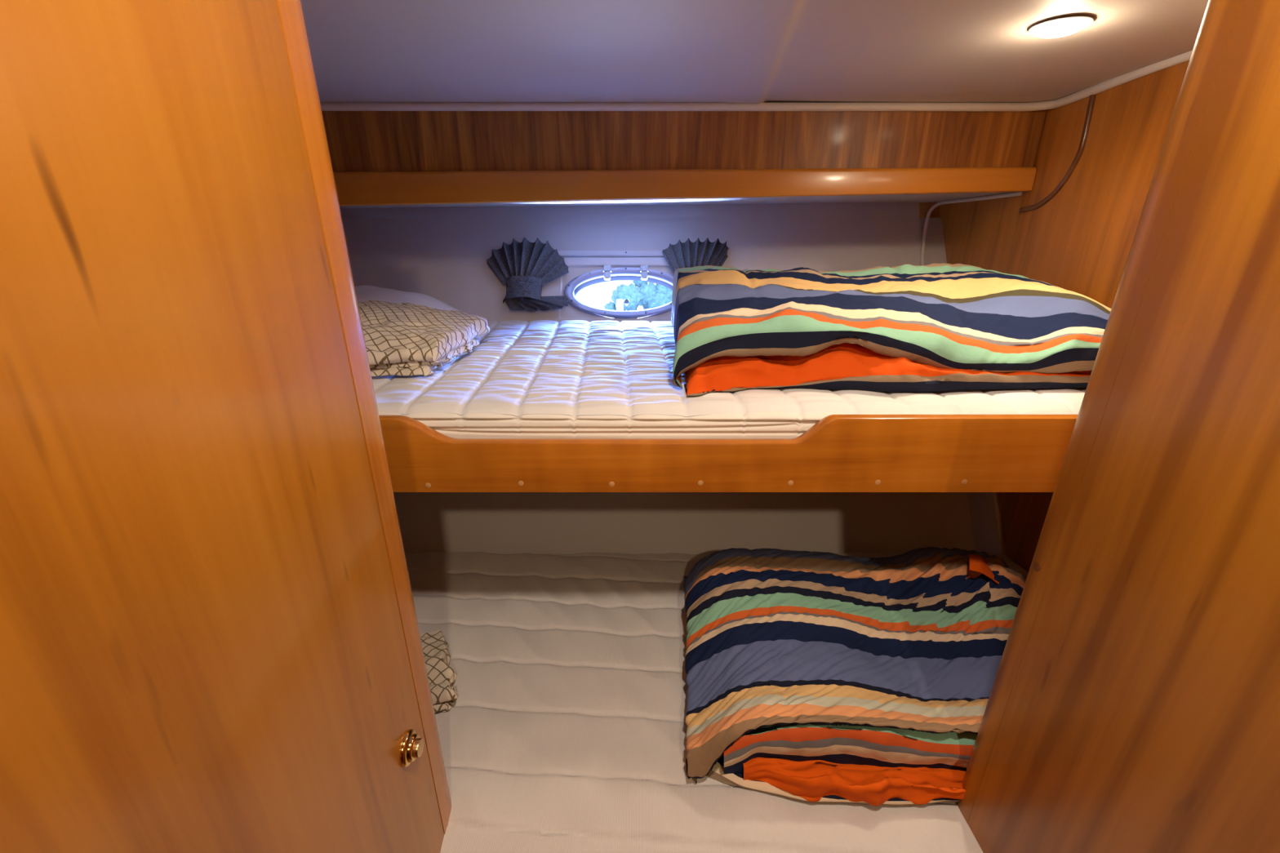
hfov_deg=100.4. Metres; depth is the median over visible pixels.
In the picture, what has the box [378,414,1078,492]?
bunk bed rail
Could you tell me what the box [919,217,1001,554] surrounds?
trim
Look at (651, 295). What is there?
bush
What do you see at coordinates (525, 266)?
curtain
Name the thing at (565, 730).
mattress
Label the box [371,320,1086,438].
mattress
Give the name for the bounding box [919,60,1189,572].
wall
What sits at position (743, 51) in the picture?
ceiling
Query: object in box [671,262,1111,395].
comforter
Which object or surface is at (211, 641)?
door
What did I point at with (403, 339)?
pillow
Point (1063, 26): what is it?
recessed light
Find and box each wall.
[340,191,1022,554]
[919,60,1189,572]
[956,0,1279,852]
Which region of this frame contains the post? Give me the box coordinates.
[616,298,623,311]
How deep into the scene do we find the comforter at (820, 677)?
0.75 m
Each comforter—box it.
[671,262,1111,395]
[683,546,1025,806]
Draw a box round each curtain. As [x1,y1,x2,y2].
[486,237,568,311]
[662,237,728,304]
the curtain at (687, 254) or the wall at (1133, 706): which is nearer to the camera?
the wall at (1133, 706)
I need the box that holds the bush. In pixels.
[604,280,672,311]
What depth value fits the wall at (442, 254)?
1.35 m
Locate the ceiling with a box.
[301,0,1208,104]
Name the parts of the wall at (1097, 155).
filler panel, moulding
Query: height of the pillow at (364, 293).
0.086 m
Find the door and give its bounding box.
[0,0,451,852]
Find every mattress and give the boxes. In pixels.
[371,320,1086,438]
[404,551,1028,852]
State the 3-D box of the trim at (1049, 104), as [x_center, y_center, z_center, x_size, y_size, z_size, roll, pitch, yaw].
[-0.148,-0.505,0.697,1.903,0.042,0.744,0,21,0]
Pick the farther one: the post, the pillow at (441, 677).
the post
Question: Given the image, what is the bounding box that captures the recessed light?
[1028,15,1093,38]
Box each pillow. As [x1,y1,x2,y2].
[355,284,461,311]
[357,299,489,377]
[420,630,457,712]
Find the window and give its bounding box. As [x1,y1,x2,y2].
[557,250,674,318]
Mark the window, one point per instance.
(643, 273)
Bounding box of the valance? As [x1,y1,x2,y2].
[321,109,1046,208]
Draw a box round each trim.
[320,50,1192,111]
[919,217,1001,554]
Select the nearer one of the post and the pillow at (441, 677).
the pillow at (441, 677)
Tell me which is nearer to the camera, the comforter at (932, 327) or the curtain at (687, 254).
the comforter at (932, 327)

